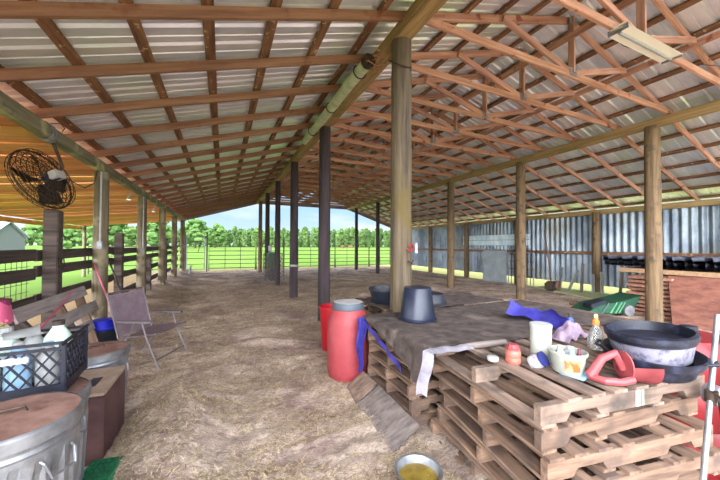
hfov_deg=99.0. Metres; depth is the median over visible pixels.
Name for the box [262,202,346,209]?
fascia
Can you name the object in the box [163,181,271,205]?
rafter
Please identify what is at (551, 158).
rafter
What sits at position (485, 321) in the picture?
tarp
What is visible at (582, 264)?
plank
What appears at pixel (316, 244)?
tree
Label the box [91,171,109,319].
post
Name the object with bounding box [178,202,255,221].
fascia
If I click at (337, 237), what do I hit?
tree
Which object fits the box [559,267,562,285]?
plank
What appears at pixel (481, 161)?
roof truss
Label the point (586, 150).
rafter
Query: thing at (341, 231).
tree
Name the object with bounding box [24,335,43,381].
jug
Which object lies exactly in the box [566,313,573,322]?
bottle
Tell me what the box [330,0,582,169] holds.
purlin
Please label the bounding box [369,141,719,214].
purlin
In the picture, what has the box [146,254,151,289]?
fence post
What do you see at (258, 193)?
rafter
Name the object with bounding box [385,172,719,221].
purlin
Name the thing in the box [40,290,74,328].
rod
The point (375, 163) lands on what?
roof truss
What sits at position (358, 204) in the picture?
rafter
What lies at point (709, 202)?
wall plate
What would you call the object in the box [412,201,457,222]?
rafter
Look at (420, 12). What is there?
beam
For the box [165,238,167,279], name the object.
fence post
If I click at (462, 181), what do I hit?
rafter
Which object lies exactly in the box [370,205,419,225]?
rafter
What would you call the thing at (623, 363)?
scoop
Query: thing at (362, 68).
pipe
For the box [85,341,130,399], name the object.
trash can
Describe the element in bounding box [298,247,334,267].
fence
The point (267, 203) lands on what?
post
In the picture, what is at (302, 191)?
roof truss
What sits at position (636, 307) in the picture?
timber
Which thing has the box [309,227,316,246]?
tree
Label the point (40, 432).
trash can
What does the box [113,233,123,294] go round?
fence post
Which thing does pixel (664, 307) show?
timber
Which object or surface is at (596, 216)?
wall post
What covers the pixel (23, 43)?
ceiling
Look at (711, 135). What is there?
ceiling
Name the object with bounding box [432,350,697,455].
pallet
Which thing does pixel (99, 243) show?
conduit
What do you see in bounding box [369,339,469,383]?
pallet
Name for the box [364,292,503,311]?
tarp
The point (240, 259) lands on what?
gate
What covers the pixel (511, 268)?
wire cage
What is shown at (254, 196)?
rafter
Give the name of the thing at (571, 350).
bottle
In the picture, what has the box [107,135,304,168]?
rafter
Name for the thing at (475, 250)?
girt
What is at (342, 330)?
drum
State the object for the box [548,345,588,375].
pail
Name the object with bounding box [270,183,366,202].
roof truss
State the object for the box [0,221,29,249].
farmhouse
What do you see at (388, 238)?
tree
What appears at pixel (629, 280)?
timber
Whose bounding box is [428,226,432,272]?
wall post
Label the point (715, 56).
purlin
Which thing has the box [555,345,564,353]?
bottle
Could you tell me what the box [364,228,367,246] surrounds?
tree
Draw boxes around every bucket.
[93,317,114,331]
[319,303,332,350]
[399,285,436,322]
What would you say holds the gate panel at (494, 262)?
on the floor
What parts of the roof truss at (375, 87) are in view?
king post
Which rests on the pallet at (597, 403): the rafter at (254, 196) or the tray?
the tray
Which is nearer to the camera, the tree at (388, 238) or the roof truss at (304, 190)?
the roof truss at (304, 190)
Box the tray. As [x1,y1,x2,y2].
[558,372,587,380]
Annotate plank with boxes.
[347,371,376,403]
[357,385,418,451]
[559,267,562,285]
[567,270,578,289]
[580,263,584,291]
[591,274,594,292]
[600,272,603,294]
[619,272,623,291]
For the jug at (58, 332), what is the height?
0.333 m
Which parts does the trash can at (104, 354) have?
lid, lid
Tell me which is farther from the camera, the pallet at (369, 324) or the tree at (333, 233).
the tree at (333, 233)
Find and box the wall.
[412,205,719,288]
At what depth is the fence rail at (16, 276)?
3.80 m
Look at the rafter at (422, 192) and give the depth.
14.08 m
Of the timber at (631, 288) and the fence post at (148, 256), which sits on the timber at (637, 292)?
the timber at (631, 288)
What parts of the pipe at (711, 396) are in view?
clamp handle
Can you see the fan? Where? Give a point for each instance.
(55, 180)
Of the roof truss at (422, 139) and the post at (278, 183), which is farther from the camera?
the post at (278, 183)
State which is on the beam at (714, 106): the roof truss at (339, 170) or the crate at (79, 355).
the roof truss at (339, 170)
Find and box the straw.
[98,278,463,479]
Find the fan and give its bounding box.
[4,143,97,209]
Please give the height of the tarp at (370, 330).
0.270 m
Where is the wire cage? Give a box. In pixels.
[508,252,533,286]
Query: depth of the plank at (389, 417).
2.52 m
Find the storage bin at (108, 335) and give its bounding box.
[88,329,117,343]
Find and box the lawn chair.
[106,287,187,368]
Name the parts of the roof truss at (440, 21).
king post, plate, plate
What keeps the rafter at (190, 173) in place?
on the beam at (10, 109)
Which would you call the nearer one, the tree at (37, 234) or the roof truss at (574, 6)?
the roof truss at (574, 6)
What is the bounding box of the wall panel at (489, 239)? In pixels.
[463,234,529,244]
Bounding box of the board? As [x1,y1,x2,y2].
[0,216,82,229]
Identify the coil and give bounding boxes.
[35,121,64,142]
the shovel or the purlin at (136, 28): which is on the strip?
the shovel
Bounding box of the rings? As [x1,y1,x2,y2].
[57,257,64,269]
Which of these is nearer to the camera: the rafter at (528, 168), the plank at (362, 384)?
the plank at (362, 384)
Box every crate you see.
[0,323,89,400]
[82,456,122,479]
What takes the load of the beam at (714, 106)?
on the post at (356, 209)
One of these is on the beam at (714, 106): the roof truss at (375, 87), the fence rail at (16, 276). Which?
the roof truss at (375, 87)
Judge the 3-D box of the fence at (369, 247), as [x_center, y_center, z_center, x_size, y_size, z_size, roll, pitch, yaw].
[1.842,1.224,22.821,2.600,1.446,0.060,1,-1,-24]
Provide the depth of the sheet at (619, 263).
6.72 m
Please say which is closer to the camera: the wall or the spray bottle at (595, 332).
the spray bottle at (595, 332)
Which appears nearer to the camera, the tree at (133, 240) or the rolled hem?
the rolled hem
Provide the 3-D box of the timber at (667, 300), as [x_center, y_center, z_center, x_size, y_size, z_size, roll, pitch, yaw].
[6.978,1.260,6.713,1.657,0.055,0.360,1,-1,-24]
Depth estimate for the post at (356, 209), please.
19.04 m
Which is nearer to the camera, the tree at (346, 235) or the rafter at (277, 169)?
the rafter at (277, 169)
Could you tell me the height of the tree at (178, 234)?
14.215 m
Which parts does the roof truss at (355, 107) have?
king post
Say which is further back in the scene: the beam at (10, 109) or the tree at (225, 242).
the tree at (225, 242)
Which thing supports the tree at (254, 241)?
on the grass field
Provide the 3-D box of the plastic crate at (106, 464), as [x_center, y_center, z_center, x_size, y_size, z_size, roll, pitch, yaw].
[-1.540,1.441,1.777,0.166,0.143,0.336,1,-1,-16]
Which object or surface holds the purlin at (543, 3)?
on the roof truss
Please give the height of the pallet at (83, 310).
0.749 m
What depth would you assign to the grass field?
23.59 m
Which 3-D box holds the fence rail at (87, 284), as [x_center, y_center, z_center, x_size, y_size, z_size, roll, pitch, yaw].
[-5.458,0.802,7.025,0.035,0.169,19.280,1,-1,-24]
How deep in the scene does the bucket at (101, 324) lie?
4.06 m
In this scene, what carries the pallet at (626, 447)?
on the pallet at (684, 458)
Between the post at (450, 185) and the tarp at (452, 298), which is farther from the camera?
the post at (450, 185)
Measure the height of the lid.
0.026 m
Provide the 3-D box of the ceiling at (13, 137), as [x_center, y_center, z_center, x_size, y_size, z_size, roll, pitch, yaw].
[-7.397,-1.005,6.672,4.110,0.464,19.788,1,-1,-24]
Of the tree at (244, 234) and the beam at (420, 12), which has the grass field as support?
the tree at (244, 234)
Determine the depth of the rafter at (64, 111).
3.91 m
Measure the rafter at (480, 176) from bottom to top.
1.438 m
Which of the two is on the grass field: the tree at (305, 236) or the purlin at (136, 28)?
the tree at (305, 236)
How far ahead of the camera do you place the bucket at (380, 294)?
3.81 m
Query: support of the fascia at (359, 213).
attached to the ceiling at (711, 135)
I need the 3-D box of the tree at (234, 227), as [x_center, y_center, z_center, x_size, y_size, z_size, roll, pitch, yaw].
[-101.380,-3.194,248.430,6.244,17.401,6.596,1,-1,-37]
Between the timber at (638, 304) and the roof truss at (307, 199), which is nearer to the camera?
the timber at (638, 304)
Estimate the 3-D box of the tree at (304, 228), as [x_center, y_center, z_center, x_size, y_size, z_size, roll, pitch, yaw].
[-45.413,-3.057,252.472,6.598,17.266,6.254,1,-1,-18]
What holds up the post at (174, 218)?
on the floor
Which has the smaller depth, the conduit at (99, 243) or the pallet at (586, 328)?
the pallet at (586, 328)
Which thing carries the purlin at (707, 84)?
attached to the ceiling at (704, 13)
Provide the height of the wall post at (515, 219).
2.700 m
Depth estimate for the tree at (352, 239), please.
225.25 m
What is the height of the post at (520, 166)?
3.930 m
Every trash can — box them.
[0,391,84,479]
[67,377,91,479]
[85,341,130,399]
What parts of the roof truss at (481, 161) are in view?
king post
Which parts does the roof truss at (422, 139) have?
king post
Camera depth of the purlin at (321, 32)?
3.80 m
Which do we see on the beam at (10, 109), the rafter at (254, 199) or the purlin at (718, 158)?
the rafter at (254, 199)
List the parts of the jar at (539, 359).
lid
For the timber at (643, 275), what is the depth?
6.89 m
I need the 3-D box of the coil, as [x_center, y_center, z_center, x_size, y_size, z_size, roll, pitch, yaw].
[-3.670,-1.274,3.636,0.196,0.254,0.289,1,-1,-24]
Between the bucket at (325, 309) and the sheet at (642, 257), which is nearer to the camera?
the bucket at (325, 309)
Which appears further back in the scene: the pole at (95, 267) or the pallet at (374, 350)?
the pole at (95, 267)
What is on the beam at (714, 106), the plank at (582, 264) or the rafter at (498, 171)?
the rafter at (498, 171)
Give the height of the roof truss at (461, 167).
1.006 m
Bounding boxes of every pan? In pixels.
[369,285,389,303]
[432,291,446,305]
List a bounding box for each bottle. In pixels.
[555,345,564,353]
[564,345,575,354]
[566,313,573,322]
[568,349,575,355]
[576,349,581,355]
[587,314,604,350]
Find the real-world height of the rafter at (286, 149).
1.335 m
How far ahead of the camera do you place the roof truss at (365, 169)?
10.52 m
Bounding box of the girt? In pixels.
[413,248,719,256]
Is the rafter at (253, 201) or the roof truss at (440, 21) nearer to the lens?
the roof truss at (440, 21)
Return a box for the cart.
[570,292,640,315]
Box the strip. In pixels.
[534,286,610,298]
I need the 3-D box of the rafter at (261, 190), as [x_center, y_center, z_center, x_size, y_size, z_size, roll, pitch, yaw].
[-6.021,-1.763,13.263,4.207,1.335,0.040,1,-1,-24]
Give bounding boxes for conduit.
[97,171,102,248]
[141,196,144,253]
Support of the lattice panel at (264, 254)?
on the floor
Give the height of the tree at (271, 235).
12.310 m
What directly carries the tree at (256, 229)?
on the grass field
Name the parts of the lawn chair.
rail, backrest, leg, rail, armrest, leg, seat, leg, rail, armrest, leg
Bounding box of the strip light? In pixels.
[607,21,682,63]
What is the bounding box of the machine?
[264,237,284,280]
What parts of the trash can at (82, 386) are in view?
lid, handle, lid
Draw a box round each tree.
[24,220,76,243]
[27,229,34,245]
[63,228,82,248]
[82,224,127,244]
[88,224,136,247]
[125,238,132,245]
[130,226,135,245]
[147,222,171,245]
[177,228,179,245]
[185,219,210,247]
[205,223,227,247]
[223,232,228,245]
[227,229,232,245]
[231,225,237,245]
[232,229,238,245]
[237,228,242,245]
[241,229,246,245]
[246,229,251,245]
[251,231,256,245]
[254,227,257,245]
[270,230,273,245]
[280,227,285,245]
[284,230,289,245]
[299,231,303,246]
[302,226,307,246]
[302,231,307,246]
[307,231,310,246]
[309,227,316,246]
[315,227,318,246]
[330,230,332,246]
[331,229,335,246]
[335,231,340,246]
[338,228,343,246]
[343,229,349,246]
[349,228,354,246]
[358,229,365,246]
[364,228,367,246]
[366,230,371,246]
[371,230,375,246]
[380,228,382,246]
[383,230,388,246]
[387,230,389,246]
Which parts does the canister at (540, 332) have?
lid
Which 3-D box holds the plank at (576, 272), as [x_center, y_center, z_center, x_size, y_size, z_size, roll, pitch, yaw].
[7.065,1.339,10.201,0.336,0.730,0.118,0,-1,29]
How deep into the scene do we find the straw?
3.07 m
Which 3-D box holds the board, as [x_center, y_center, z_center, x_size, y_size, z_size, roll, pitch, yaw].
[-9.284,-0.697,5.776,0.040,0.160,19.500,1,-1,-24]
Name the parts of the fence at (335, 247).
rail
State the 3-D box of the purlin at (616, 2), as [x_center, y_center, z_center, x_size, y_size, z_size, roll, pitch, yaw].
[0.687,-3.201,10.815,0.101,0.066,19.100,1,-1,-24]
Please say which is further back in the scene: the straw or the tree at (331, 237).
the tree at (331, 237)
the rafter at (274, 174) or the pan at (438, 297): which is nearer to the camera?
the pan at (438, 297)
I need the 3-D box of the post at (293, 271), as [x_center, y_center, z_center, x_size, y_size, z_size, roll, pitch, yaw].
[-1.895,-0.249,8.837,0.246,3.980,0.246,0,-1,14]
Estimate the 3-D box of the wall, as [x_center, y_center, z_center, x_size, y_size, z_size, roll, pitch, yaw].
[6.387,0.348,13.304,0.060,2.380,18.691,1,-1,-24]
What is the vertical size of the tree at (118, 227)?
9.874 m
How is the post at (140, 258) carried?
on the floor
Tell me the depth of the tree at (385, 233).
226.85 m
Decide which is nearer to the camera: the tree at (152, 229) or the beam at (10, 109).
the beam at (10, 109)
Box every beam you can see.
[0,90,184,220]
[256,0,447,203]
[348,99,719,209]
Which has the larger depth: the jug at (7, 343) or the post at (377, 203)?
the post at (377, 203)
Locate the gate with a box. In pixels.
[184,231,207,271]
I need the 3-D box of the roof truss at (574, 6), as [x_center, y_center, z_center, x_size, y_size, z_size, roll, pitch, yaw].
[3.562,-2.856,3.864,5.916,1.006,0.107,1,-1,-24]
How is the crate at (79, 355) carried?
on the trash can at (82, 386)
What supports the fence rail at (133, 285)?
attached to the fence post at (118, 238)
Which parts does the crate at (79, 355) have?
handle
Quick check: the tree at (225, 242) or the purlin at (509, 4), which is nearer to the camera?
the purlin at (509, 4)
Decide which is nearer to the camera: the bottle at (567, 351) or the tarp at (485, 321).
the bottle at (567, 351)
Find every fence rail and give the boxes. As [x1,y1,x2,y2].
[0,245,177,263]
[0,250,177,285]
[11,257,177,309]
[20,264,177,340]
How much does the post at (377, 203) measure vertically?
3.930 m
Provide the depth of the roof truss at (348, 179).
12.13 m
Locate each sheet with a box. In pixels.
[602,255,719,261]
[603,257,719,264]
[604,259,719,267]
[604,262,719,270]
[668,276,719,332]
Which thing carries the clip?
hanging from the post at (401, 77)
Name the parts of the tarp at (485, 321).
tarp edge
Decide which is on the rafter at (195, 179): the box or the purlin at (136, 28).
the purlin at (136, 28)
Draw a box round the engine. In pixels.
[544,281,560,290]
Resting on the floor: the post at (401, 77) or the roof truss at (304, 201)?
the post at (401, 77)
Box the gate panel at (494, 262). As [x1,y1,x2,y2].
[483,250,506,283]
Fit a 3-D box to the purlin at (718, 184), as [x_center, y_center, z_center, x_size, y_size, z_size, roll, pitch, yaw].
[6.019,-1.234,13.168,0.101,0.068,19.100,1,-1,-24]
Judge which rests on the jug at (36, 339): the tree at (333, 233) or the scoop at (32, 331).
the scoop at (32, 331)
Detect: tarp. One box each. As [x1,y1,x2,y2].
[356,317,366,371]
[363,300,624,396]
[363,320,400,372]
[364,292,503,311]
[506,300,568,328]
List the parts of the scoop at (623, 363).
handle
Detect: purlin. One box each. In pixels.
[0,64,173,207]
[18,0,187,201]
[118,0,205,203]
[201,0,220,191]
[234,0,282,188]
[249,0,341,185]
[260,0,393,189]
[288,0,482,180]
[303,0,519,177]
[315,0,622,187]
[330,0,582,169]
[332,0,551,161]
[342,0,701,181]
[345,82,714,203]
[346,52,719,196]
[361,122,719,210]
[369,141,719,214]
[382,157,719,216]
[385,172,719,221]
[389,21,719,169]
[412,183,719,221]
[412,194,719,225]
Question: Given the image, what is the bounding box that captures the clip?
[407,243,416,252]
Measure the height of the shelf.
0.100 m
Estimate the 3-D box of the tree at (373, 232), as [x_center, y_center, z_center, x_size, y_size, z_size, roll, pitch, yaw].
[10.488,-0.956,241.309,5.576,13.569,5.191,0,-1,32]
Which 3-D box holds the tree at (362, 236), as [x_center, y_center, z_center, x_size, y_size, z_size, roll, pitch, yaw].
[1.550,-1.503,226.769,5.580,13.849,5.666,1,-1,-33]
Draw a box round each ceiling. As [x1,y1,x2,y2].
[0,0,413,207]
[0,115,180,225]
[282,0,719,203]
[351,90,719,226]
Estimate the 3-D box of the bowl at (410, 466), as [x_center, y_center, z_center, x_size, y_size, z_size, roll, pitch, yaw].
[0.364,1.479,1.915,0.298,0.104,0.298,1,-1,-24]
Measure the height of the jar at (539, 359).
0.120 m
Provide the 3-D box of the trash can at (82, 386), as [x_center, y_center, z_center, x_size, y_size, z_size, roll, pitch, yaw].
[-1.757,1.157,1.653,0.461,0.725,0.476,1,-1,-41]
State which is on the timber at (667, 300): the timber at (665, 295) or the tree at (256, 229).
the timber at (665, 295)
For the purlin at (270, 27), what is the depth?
3.58 m
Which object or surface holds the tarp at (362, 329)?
hanging from the tarp at (485, 321)
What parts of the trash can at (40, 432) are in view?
lid handle, lid, handle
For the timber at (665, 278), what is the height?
0.055 m
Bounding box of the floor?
[74,267,719,479]
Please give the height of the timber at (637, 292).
0.055 m
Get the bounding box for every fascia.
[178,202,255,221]
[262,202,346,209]
[347,207,389,227]
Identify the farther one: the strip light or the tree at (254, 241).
the tree at (254, 241)
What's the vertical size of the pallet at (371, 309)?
0.124 m
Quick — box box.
[79,365,126,466]
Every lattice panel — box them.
[262,253,283,284]
[262,254,283,282]
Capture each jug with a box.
[0,326,20,386]
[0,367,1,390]
[2,341,31,391]
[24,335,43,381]
[34,340,60,386]
[42,319,72,372]
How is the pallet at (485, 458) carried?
on the pallet at (436, 427)
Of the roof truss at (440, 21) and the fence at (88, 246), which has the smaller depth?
the roof truss at (440, 21)
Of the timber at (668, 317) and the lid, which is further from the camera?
the timber at (668, 317)
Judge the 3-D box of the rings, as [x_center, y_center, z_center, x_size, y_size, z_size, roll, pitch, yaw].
[-3.856,0.306,3.966,0.014,0.168,0.188,1,-1,-24]
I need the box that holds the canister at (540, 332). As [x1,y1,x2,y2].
[529,321,552,362]
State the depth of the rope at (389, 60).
3.48 m
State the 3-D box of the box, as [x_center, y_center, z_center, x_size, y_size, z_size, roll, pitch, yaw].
[-1.944,1.270,2.196,0.325,0.516,0.544,1,-1,-24]
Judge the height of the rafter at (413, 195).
1.438 m
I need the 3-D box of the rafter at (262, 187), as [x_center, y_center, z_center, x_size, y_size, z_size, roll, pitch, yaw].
[-5.680,-1.774,12.501,4.207,1.335,0.040,1,-1,-24]
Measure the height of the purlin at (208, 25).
0.066 m
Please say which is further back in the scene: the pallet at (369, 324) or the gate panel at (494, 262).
the gate panel at (494, 262)
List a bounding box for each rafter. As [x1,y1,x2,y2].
[0,0,405,21]
[0,54,363,81]
[28,84,341,118]
[64,106,325,141]
[89,122,314,157]
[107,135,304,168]
[122,145,300,177]
[132,154,293,184]
[140,161,287,190]
[148,167,282,194]
[154,173,278,198]
[159,177,274,202]
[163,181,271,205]
[168,185,268,207]
[171,188,266,209]
[174,191,263,211]
[176,194,261,213]
[179,196,259,214]
[181,199,257,216]
[184,201,256,217]
[348,207,389,224]
[358,204,412,226]
[359,208,390,221]
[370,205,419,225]
[380,203,427,225]
[383,201,437,224]
[412,188,480,220]
[412,194,468,221]
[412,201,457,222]
[412,207,446,223]
[424,185,494,218]
[437,181,510,217]
[460,180,527,215]
[476,175,546,214]
[488,166,569,212]
[511,159,595,209]
[538,151,624,207]
[571,141,643,195]
[611,129,700,200]
[662,113,719,170]
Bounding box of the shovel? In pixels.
[544,230,551,280]
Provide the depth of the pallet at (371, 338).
2.86 m
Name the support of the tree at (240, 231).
on the grass field
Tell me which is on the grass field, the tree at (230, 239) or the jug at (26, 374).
the tree at (230, 239)
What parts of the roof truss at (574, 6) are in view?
king post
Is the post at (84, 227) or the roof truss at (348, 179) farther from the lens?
the post at (84, 227)
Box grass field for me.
[0,245,629,327]
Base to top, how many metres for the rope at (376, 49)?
0.190 m
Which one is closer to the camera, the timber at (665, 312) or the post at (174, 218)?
the timber at (665, 312)
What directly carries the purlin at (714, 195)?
on the rafter
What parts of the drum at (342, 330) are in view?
lid, lid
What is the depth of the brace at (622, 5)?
5.01 m
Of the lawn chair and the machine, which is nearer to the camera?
the lawn chair
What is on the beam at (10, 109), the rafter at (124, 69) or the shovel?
the rafter at (124, 69)
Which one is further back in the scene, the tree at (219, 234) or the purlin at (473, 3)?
the tree at (219, 234)
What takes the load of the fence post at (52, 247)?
on the floor
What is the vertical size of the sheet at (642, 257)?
0.075 m
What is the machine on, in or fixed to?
on the floor
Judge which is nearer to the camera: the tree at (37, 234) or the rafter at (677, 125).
the rafter at (677, 125)
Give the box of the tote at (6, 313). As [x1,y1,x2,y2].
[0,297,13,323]
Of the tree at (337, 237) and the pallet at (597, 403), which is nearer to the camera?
the pallet at (597, 403)
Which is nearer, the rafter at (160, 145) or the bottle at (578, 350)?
the bottle at (578, 350)
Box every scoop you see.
[0,325,40,340]
[585,349,664,385]
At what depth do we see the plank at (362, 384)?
3.06 m
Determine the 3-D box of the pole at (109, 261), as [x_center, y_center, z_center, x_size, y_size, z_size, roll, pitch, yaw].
[-4.527,0.921,5.796,0.749,1.226,0.032,0,-1,20]
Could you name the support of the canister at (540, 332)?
on the pallet at (597, 403)
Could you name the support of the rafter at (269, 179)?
on the beam at (10, 109)
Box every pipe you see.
[301,53,374,144]
[699,314,719,479]
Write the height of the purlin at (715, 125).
0.068 m
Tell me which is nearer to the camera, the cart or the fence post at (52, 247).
the fence post at (52, 247)
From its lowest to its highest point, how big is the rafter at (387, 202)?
1.438 m
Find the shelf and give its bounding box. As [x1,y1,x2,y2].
[619,266,719,277]
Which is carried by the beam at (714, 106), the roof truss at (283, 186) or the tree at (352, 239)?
the roof truss at (283, 186)
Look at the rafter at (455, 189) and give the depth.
12.72 m
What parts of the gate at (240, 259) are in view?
rail, rail, rail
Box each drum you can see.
[327,299,368,382]
[644,324,719,479]
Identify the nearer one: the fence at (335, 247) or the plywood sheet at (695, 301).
the plywood sheet at (695, 301)
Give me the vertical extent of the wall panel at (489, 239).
0.460 m
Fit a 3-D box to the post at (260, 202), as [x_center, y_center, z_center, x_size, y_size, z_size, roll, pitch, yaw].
[-5.427,-0.133,16.744,0.214,3.980,0.214,0,-1,15]
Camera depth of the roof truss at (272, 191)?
16.18 m
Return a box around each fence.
[87,246,179,273]
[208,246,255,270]
[256,246,289,269]
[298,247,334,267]
[335,247,368,267]
[369,247,389,266]
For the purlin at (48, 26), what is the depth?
2.84 m
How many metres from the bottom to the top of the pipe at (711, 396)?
1.092 m
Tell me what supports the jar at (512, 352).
on the pallet at (597, 403)
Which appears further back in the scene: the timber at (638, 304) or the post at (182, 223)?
the post at (182, 223)
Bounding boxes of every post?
[41,210,63,322]
[82,226,86,276]
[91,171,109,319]
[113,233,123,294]
[136,196,146,295]
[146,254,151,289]
[158,208,165,284]
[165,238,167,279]
[171,216,176,276]
[180,220,184,270]
[258,201,261,271]
[265,193,269,276]
[274,181,280,285]
[289,162,297,297]
[317,126,330,320]
[355,208,357,269]
[376,202,379,273]
[390,37,411,312]
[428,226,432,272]
[447,181,454,287]
[464,223,468,277]
[515,219,515,283]
[516,162,525,299]
[592,212,600,292]
[644,124,663,322]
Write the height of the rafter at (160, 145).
1.335 m
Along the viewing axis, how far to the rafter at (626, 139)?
7.42 m
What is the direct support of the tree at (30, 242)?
on the grass field
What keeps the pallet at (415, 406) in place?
on the pallet at (422, 418)
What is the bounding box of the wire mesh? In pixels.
[0,262,29,326]
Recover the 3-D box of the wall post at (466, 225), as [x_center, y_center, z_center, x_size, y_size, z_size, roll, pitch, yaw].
[5.261,0.534,15.184,0.253,2.700,0.253,1,-1,-25]
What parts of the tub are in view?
handle, stock tub, handle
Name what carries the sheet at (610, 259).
on the sheet at (605, 260)
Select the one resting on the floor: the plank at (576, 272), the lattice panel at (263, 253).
the lattice panel at (263, 253)
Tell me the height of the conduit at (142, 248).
1.435 m
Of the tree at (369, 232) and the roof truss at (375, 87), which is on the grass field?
the tree at (369, 232)
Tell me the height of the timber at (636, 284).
0.055 m
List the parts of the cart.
lid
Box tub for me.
[594,320,719,383]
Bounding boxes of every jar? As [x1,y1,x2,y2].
[505,342,520,364]
[527,351,549,367]
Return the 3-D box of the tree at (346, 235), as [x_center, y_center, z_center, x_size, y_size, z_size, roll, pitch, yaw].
[-10.100,-1.249,225.765,4.999,13.096,5.124,0,-1,-3]
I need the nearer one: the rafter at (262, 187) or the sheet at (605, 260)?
the sheet at (605, 260)
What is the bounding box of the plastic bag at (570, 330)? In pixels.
[552,320,587,342]
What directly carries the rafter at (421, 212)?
on the beam at (714, 106)
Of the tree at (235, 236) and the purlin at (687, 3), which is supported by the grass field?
the tree at (235, 236)
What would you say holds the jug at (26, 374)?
in the crate at (79, 355)
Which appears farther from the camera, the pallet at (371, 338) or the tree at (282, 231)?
the tree at (282, 231)
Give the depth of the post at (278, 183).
11.40 m
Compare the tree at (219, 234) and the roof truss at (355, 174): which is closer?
the roof truss at (355, 174)
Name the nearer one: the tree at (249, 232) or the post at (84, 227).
the post at (84, 227)
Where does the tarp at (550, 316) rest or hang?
on the tarp at (485, 321)
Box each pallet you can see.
[8,286,99,343]
[356,297,463,313]
[367,364,471,414]
[368,322,380,335]
[368,331,470,366]
[368,351,469,399]
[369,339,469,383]
[371,376,440,426]
[430,412,651,479]
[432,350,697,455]
[434,330,704,429]
[437,403,699,479]
[439,372,712,479]
[444,389,719,479]
[544,303,634,342]
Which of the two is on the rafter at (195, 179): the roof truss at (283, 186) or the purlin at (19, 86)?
the purlin at (19, 86)
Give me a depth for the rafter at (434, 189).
13.43 m
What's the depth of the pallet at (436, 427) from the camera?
2.12 m
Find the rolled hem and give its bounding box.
[465,339,506,348]
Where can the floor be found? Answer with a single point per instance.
(216, 440)
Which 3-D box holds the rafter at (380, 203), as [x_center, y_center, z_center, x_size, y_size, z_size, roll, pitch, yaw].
[2.397,-1.544,17.977,4.030,1.438,0.040,1,-1,-24]
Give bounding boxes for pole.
[94,265,122,336]
[108,256,121,292]
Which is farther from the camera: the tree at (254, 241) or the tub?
the tree at (254, 241)
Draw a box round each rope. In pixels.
[367,49,391,74]
[388,59,411,67]
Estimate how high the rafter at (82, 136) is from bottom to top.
1.335 m
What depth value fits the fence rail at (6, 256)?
3.81 m
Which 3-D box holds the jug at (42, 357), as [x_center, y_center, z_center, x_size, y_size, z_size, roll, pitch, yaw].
[-1.689,0.673,1.667,0.100,0.253,0.100,1,-1,-24]
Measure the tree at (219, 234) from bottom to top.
11.265 m
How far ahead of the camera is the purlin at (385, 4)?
4.07 m
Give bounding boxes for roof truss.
[262,190,350,206]
[264,189,355,205]
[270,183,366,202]
[270,186,360,204]
[271,182,373,200]
[273,179,380,198]
[281,169,390,193]
[281,174,387,196]
[283,164,390,189]
[287,159,416,188]
[298,147,441,180]
[298,155,427,184]
[304,139,456,176]
[311,131,473,171]
[331,107,516,158]
[331,123,493,165]
[346,92,544,150]
[365,73,578,141]
[390,48,619,129]
[426,12,672,113]
[551,0,719,86]
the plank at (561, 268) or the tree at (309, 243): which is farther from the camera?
the tree at (309, 243)
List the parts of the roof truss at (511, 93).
king post, plate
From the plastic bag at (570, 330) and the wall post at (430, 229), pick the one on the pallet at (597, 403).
the plastic bag at (570, 330)
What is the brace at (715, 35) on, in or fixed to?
attached to the roof truss
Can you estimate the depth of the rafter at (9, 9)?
2.49 m
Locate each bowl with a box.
[394,453,442,479]
[633,358,664,384]
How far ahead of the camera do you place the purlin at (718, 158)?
8.66 m
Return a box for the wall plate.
[412,198,719,228]
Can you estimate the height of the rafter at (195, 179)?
1.335 m
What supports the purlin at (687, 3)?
on the roof truss
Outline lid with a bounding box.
[487,355,498,361]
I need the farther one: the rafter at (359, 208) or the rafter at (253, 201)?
the rafter at (359, 208)
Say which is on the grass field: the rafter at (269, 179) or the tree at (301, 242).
the tree at (301, 242)
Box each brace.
[308,0,637,193]
[343,30,719,193]
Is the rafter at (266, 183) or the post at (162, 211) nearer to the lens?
the post at (162, 211)
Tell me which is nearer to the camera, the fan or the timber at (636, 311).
the fan
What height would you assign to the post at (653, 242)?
3.930 m
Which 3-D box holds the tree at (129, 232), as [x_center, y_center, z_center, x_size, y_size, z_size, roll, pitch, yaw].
[-81.529,-3.634,102.050,12.505,12.949,12.323,1,-1,-24]
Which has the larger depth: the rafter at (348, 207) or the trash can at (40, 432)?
the rafter at (348, 207)
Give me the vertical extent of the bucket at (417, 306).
0.316 m
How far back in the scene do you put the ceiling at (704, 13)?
5.36 m
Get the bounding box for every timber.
[626,282,644,287]
[626,290,644,295]
[627,274,675,278]
[628,279,644,282]
[628,286,644,290]
[634,306,644,310]
[634,310,644,314]
[636,303,644,306]
[663,275,707,281]
[663,293,669,298]
[663,298,669,302]
[663,302,670,306]
[663,306,670,310]
[663,310,670,315]
[664,315,671,319]
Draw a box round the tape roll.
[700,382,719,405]
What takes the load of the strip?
on the floor
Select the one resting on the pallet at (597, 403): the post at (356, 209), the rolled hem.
the rolled hem
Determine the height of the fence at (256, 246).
1.446 m
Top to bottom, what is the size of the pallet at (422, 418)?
0.124 m
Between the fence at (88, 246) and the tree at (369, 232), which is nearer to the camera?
the fence at (88, 246)

